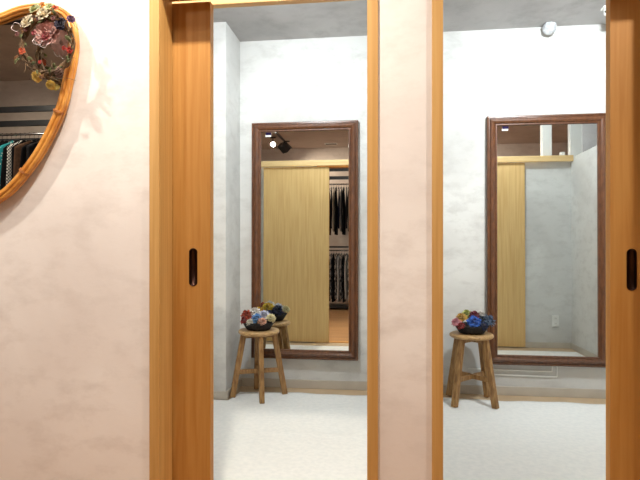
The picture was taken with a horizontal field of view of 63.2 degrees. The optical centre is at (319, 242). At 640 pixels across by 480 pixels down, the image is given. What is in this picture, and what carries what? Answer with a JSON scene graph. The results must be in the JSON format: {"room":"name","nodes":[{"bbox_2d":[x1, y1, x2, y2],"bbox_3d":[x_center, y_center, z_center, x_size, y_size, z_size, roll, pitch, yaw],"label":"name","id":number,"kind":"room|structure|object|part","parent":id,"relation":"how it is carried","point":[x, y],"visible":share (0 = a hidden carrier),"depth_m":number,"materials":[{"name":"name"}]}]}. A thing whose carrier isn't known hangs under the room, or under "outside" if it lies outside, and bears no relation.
{"room":"clothing store","nodes":[
{"label":"clothing store","id":0,"kind":"room"},
{"bbox_2d":[0,0,431,479],"bbox_3d":[-0.772,-0.425,1.914,10.400,3.050,0.100,0,0,7],"label":"wall","id":1,"kind":"structure","parent":0,"point":[74,237],"depth_m":1.86,"materials":[{"name":"paint"}]},
{"bbox_2d":[0,2,79,203],"bbox_3d":[-1.214,-0.477,1.891,0.714,0.765,0.047,0,0,7],"label":"mirror","id":2,"kind":"object","parent":1,"relation":"attached to","point":[32,114],"visible":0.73,"depth_m":1.87,"materials":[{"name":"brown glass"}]},
{"bbox_2d":[11,3,77,89],"bbox_3d":[-0.952,-0.685,1.820,0.259,0.307,0.072,0,0,7],"label":"flower wreath","id":3,"kind":"object","parent":2,"relation":"hanging from","point":[46,32],"visible":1,"depth_m":1.80,"materials":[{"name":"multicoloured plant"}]},
{"bbox_3d":[-1.023,-0.775,1.810,0.060,0.061,0.020,0,-20,34],"label":"flower","id":4,"kind":"part","parent":3,"relation":"part of","materials":[{"name":"beige plant"}]},
{"bbox_3d":[-0.996,-0.819,1.811,0.046,0.045,0.015,0,-26,18],"label":"flower","id":5,"kind":"part","parent":3,"relation":"part of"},
{"bbox_3d":[-0.987,-0.577,1.808,0.041,0.040,0.013,0,22,13],"label":"flower","id":6,"kind":"part","parent":3,"relation":"part of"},
{"bbox_3d":[-0.959,-0.799,1.800,0.058,0.060,0.017,0,-27,7],"label":"flower","id":7,"kind":"part","parent":3,"relation":"part of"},
{"bbox_3d":[-0.951,-0.718,1.799,0.037,0.035,0.012,0,-6,7],"label":"flower","id":8,"kind":"part","parent":3,"relation":"part of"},
{"bbox_3d":[-0.955,-0.732,1.808,0.095,0.095,0.030,0,-6,7],"label":"flower","id":9,"kind":"part","parent":3,"relation":"part of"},
{"bbox_3d":[-0.938,-0.822,1.802,0.036,0.035,0.013,0,-34,-4],"label":"flower","id":10,"kind":"part","parent":3,"relation":"part of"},
{"bbox_3d":[-0.934,-0.547,1.802,0.037,0.036,0.012,0,27,7],"label":"flower","id":11,"kind":"part","parent":3,"relation":"part of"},
{"bbox_3d":[-0.892,-0.757,1.790,0.047,0.047,0.016,0,-11,-4],"label":"flower","id":12,"kind":"part","parent":3,"relation":"part of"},
{"bbox_3d":[-0.860,-0.776,1.795,0.030,0.029,0.010,0,-14,-24],"label":"flower","id":13,"kind":"part","parent":3,"relation":"part of","materials":[{"name":"purple plant"}]},
{"bbox_2d":[149,0,377,479],"bbox_3d":[-0.480,0.082,1.897,1.377,2.036,0.158,0,0,7],"label":"door","id":14,"kind":"structure","parent":1,"relation":"in","point":[181,35],"depth_m":1.93,"materials":[{"name":"brown wood"}]},
{"bbox_3d":[-0.472,0.090,1.945,0.032,0.142,0.014,0,0,7],"label":"recessed pull","id":15,"kind":"part","parent":14,"relation":"part of","materials":[{"name":"brown metal"}]},
{"bbox_2d":[432,0,639,479],"bbox_3d":[1.050,0.082,1.708,1.353,2.036,0.158,0,0,7],"label":"door","id":16,"kind":"structure","parent":1,"relation":"in","point":[622,16],"depth_m":1.75,"materials":[{"name":"brown wood"}]},
{"bbox_3d":[1.050,0.090,1.757,0.032,0.142,0.014,0,0,7],"label":"recessed pull","id":17,"kind":"part","parent":16,"relation":"part of","materials":[{"name":"brown metal"}]},
{"bbox_2d":[214,22,239,391],"bbox_3d":[-0.836,-0.225,3.849,0.400,2.650,0.364,0,0,7],"label":"wall","id":18,"kind":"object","parent":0,"point":[226,43],"visible":0.43,"depth_m":3.66,"materials":[{"name":"paint"}]},
{"bbox_2d":[214,0,605,41],"bbox_3d":[-0.635,-1.600,3.028,10.600,0.100,2.145,0,0,7],"label":"ceiling","id":19,"kind":"structure","parent":0,"point":[340,18],"depth_m":3.56,"materials":[{"name":"paint"}]},
{"bbox_2d":[542,21,556,34],"bbox_3d":[1.624,-1.510,3.678,0.096,0.078,0.098,0,0,7],"label":"spotlight","id":20,"kind":"object","parent":19,"relation":"attached to","point":[548,28],"visible":1,"depth_m":3.65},
{"bbox_2d":[601,5,605,15],"bbox_3d":[1.885,-1.522,3.415,0.060,0.055,0.060,0,0,7],"label":"bracket","id":21,"kind":"object","parent":19,"relation":"attached to","point":[603,8],"visible":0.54,"depth_m":3.41,"materials":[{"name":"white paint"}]},
{"bbox_2d":[228,386,605,403],"bbox_3d":[-0.641,1.150,2.978,10.600,0.100,2.245,0,0,7],"label":"floor","id":22,"kind":"structure","parent":0,"point":[242,388],"depth_m":3.73,"materials":[{"name":"beige plastic"}]},
{"bbox_2d":[214,392,366,479],"bbox_3d":[-0.368,1.094,2.988,1.500,0.010,1.681,0,0,7],"label":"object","id":23,"kind":"structure","parent":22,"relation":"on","point":[292,435],"depth_m":2.94,"materials":[{"name":"white carpet"}]},
{"bbox_2d":[230,327,287,403],"bbox_3d":[-0.438,0.856,3.730,0.314,0.476,0.314,0,0,32],"label":"stool","id":24,"kind":"object","parent":23,"relation":"on","point":[259,370],"visible":0.89,"depth_m":3.69,"materials":[{"name":"brown wood"}]},
{"bbox_3d":[-0.582,0.868,3.697,0.118,0.453,0.034,0,0,-13],"label":"leg","id":25,"kind":"part","parent":24,"relation":"part of","materials":[{"name":"brown wood"}]},
{"bbox_3d":[-0.471,0.868,3.874,0.034,0.453,0.118,0,0,-13],"label":"leg","id":26,"kind":"part","parent":24,"relation":"part of","materials":[{"name":"brown wood"}]},
{"bbox_3d":[-0.436,0.634,3.728,0.294,0.030,0.294,0,0,-13],"label":"seat","id":27,"kind":"part","parent":24,"relation":"part of","materials":[{"name":"brown wood"}]},
{"bbox_2d":[243,319,274,330],"bbox_3d":[-0.439,0.588,3.720,0.236,0.059,0.236,0,0,7],"label":"basket","id":28,"kind":"object","parent":24,"relation":"on","point":[255,326],"visible":0.65,"depth_m":3.64,"materials":[{"name":"black wicker"}]},
{"bbox_2d":[240,317,247,324],"bbox_3d":[-0.530,0.547,3.665,0.061,0.058,0.058,0,0,25],"label":"fabric flower","id":29,"kind":"object","parent":28,"relation":"in","point":[243,319],"visible":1,"depth_m":3.65,"materials":[{"name":"red fabric"}]},
{"bbox_2d":[240,310,252,318],"bbox_3d":[-0.518,0.513,3.703,0.097,0.082,0.105,0,0,0],"label":"fabric flower","id":30,"kind":"object","parent":28,"relation":"on","point":[246,313],"visible":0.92,"depth_m":3.69,"materials":[{"name":"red fabric"}]},
{"bbox_2d":[246,319,252,324],"bbox_3d":[-0.488,0.552,3.635,0.051,0.049,0.057,0,0,-42],"label":"fabric flower","id":31,"kind":"object","parent":28,"relation":"on","point":[248,321],"visible":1,"depth_m":3.63,"materials":[{"name":"beige fabric"}]},
{"bbox_2d":[249,307,260,315],"bbox_3d":[-0.462,0.490,3.712,0.093,0.069,0.088,0,0,23],"label":"fabric flower","id":32,"kind":"object","parent":28,"relation":"in","point":[255,310],"visible":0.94,"depth_m":3.70,"materials":[{"name":"white fabric"}]},
{"bbox_2d":[251,313,260,322],"bbox_3d":[-0.442,0.528,3.657,0.084,0.067,0.077,0,0,34],"label":"fabric flower","id":33,"kind":"object","parent":28,"relation":"in","point":[256,317],"visible":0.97,"depth_m":3.64,"materials":[{"name":"blue fabric"}]},
{"bbox_2d":[258,317,266,325],"bbox_3d":[-0.406,0.546,3.635,0.066,0.056,0.073,0,0,-30],"label":"fabric flower","id":34,"kind":"object","parent":28,"relation":"on","point":[261,320],"visible":1,"depth_m":3.62,"materials":[{"name":"pink fabric"}]},
{"bbox_2d":[259,310,268,319],"bbox_3d":[-0.398,0.508,3.696,0.082,0.064,0.080,0,0,-4],"label":"fabric flower","id":35,"kind":"object","parent":28,"relation":"in","point":[263,314],"visible":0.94,"depth_m":3.68,"materials":[{"name":"purple fabric"}]},
{"bbox_2d":[265,314,275,322],"bbox_3d":[-0.349,0.530,3.671,0.076,0.067,0.080,0,0,-17],"label":"fabric flower","id":36,"kind":"object","parent":28,"relation":"in","point":[270,317],"visible":1,"depth_m":3.66,"materials":[{"name":"beige fabric"}]},
{"bbox_3d":[-0.405,0.868,3.586,0.034,0.453,0.118,0,0,-13],"label":"leg","id":37,"kind":"part","parent":24,"relation":"part of","materials":[{"name":"brown wood"}]},
{"bbox_3d":[-0.294,0.868,3.763,0.118,0.453,0.034,0,0,-13],"label":"leg","id":38,"kind":"part","parent":24,"relation":"part of","materials":[{"name":"brown wood"}]},
{"bbox_2d":[443,397,605,479],"bbox_3d":[1.394,1.095,2.772,1.850,0.008,1.682,0,0,7],"label":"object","id":39,"kind":"structure","parent":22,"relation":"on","point":[516,440],"depth_m":2.87,"materials":[{"name":"white carpet"}]},
{"bbox_2d":[446,330,498,408],"bbox_3d":[1.043,0.856,3.583,0.313,0.476,0.313,0,0,6],"label":"stool","id":40,"kind":"object","parent":39,"relation":"on","point":[456,376],"visible":0.87,"depth_m":3.49,"materials":[{"name":"brown wood"}]},
{"bbox_3d":[0.951,0.868,3.699,0.034,0.453,0.118,0,0,-38],"label":"leg","id":41,"kind":"part","parent":40,"relation":"part of","materials":[{"name":"brown wood"}]},
{"bbox_3d":[0.927,0.868,3.491,0.118,0.453,0.034,0,0,-38],"label":"leg","id":42,"kind":"part","parent":40,"relation":"part of","materials":[{"name":"brown wood"}]},
{"bbox_3d":[1.042,0.634,3.581,0.294,0.030,0.294,0,0,-38],"label":"seat","id":43,"kind":"part","parent":40,"relation":"part of","materials":[{"name":"brown wood"}]},
{"bbox_2d":[455,322,489,334],"bbox_3d":[1.042,0.588,3.573,0.236,0.059,0.236,0,0,7],"label":"basket","id":44,"kind":"object","parent":40,"relation":"on","point":[468,330],"visible":0.68,"depth_m":3.49,"materials":[{"name":"black wicker"}]},
{"bbox_2d":[451,317,461,325],"bbox_3d":[0.932,0.538,3.546,0.070,0.062,0.074,0,0,-43],"label":"fabric flower","id":45,"kind":"object","parent":44,"relation":"in","point":[455,321],"visible":0.98,"depth_m":3.53,"materials":[{"name":"pink fabric"}]},
{"bbox_2d":[456,313,466,321],"bbox_3d":[0.969,0.512,3.568,0.088,0.070,0.082,0,0,8],"label":"fabric flower","id":46,"kind":"object","parent":44,"relation":"in","point":[460,316],"visible":0.94,"depth_m":3.55,"materials":[{"name":"yellow fabric"}]},
{"bbox_2d":[457,322,465,329],"bbox_3d":[0.949,0.558,3.502,0.051,0.048,0.056,0,0,-34],"label":"fabric flower","id":47,"kind":"object","parent":44,"relation":"in","point":[460,325],"visible":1,"depth_m":3.49,"materials":[{"name":"red fabric"}]},
{"bbox_2d":[462,310,470,318],"bbox_3d":[1.020,0.490,3.601,0.091,0.067,0.089,0,0,7],"label":"fabric flower","id":48,"kind":"object","parent":44,"relation":"in","point":[466,312],"visible":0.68,"depth_m":3.59,"materials":[{"name":"fabric"}]},
{"bbox_2d":[466,315,480,326],"bbox_3d":[1.035,0.528,3.500,0.103,0.085,0.102,0,0,19],"label":"fabric flower","id":49,"kind":"object","parent":44,"relation":"on","point":[473,321],"visible":1,"depth_m":3.48,"materials":[{"name":"blue fabric"}]},
{"bbox_2d":[469,311,479,317],"bbox_3d":[1.054,0.488,3.545,0.077,0.060,0.081,0,0,2],"label":"fabric flower","id":50,"kind":"object","parent":44,"relation":"in","point":[474,313],"visible":0.82,"depth_m":3.53,"materials":[{"name":"fabric"}]},
{"bbox_2d":[479,315,486,322],"bbox_3d":[1.099,0.518,3.532,0.068,0.060,0.076,0,0,39],"label":"fabric flower","id":51,"kind":"object","parent":44,"relation":"in","point":[482,318],"visible":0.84,"depth_m":3.52,"materials":[{"name":"teal fabric"}]},
{"bbox_2d":[480,322,487,330],"bbox_3d":[1.093,0.556,3.488,0.066,0.058,0.060,0,0,-44],"label":"fabric flower","id":52,"kind":"object","parent":44,"relation":"in","point":[483,324],"visible":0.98,"depth_m":3.47,"materials":[{"name":"blue fabric"}]},
{"bbox_2d":[484,315,495,326],"bbox_3d":[1.145,0.529,3.542,0.099,0.086,0.100,0,0,-5],"label":"fabric flower","id":53,"kind":"object","parent":44,"relation":"in","point":[489,320],"visible":0.9,"depth_m":3.52,"materials":[{"name":"blue fabric"}]},
{"bbox_3d":[1.159,0.868,3.675,0.118,0.453,0.034,0,0,-38],"label":"leg","id":54,"kind":"part","parent":40,"relation":"part of","materials":[{"name":"brown wood"}]},
{"bbox_3d":[1.135,0.868,3.467,0.034,0.453,0.118,0,0,-38],"label":"leg","id":55,"kind":"part","parent":40,"relation":"part of","materials":[{"name":"brown wood"}]},
{"bbox_2d":[240,24,605,388],"bbox_3d":[-0.509,-0.225,4.053,10.600,2.650,0.120,0,0,7],"label":"wall","id":56,"kind":"structure","parent":0,"point":[515,71],"depth_m":3.81,"materials":[{"name":"paint"}]},
{"bbox_2d":[251,120,357,360],"bbox_3d":[-0.118,-0.021,3.912,0.810,1.785,0.045,0,0,7],"label":"wall mirror","id":57,"kind":"object","parent":56,"relation":"attached to","point":[304,258],"visible":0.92,"depth_m":3.91,"materials":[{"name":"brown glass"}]},
{"bbox_2d":[214,377,605,399],"bbox_3d":[0.600,1.067,2.827,3.500,0.065,2.041,0,0,7],"label":"baseboard","id":58,"kind":"structure","parent":56,"relation":"attached to","point":[268,382],"depth_m":3.77,"materials":[{"name":"paint"}]},
{"bbox_2d":[468,366,557,376],"bbox_3d":[1.388,0.905,3.753,0.623,0.110,0.009,0,0,7],"label":"cable cover","id":59,"kind":"object","parent":56,"relation":"attached to","point":[551,366],"visible":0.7,"depth_m":3.74,"materials":[{"name":"white plastic"}]},
{"bbox_2d":[486,113,605,367],"bbox_3d":[1.614,-0.021,3.699,0.824,1.785,0.045,0,0,7],"label":"wall mirror","id":60,"kind":"object","parent":56,"relation":"attached to","point":[546,174],"visible":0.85,"depth_m":3.70,"materials":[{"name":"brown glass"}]},
{"bbox_3d":[0.421,-0.225,2.847,0.080,2.650,2.045,0,0,7],"label":"wall","id":61,"kind":"structure","parent":0,"visible":0},
{"bbox_2d":[172,0,355,8],"bbox_3d":[-0.494,-0.934,1.999,1.530,0.063,0.033,0,0,7],"label":"trim","id":62,"kind":"structure","parent":61,"relation":"attached to","point":[216,3],"depth_m":1.96,"materials":[{"name":"brown wood"}]}
]}

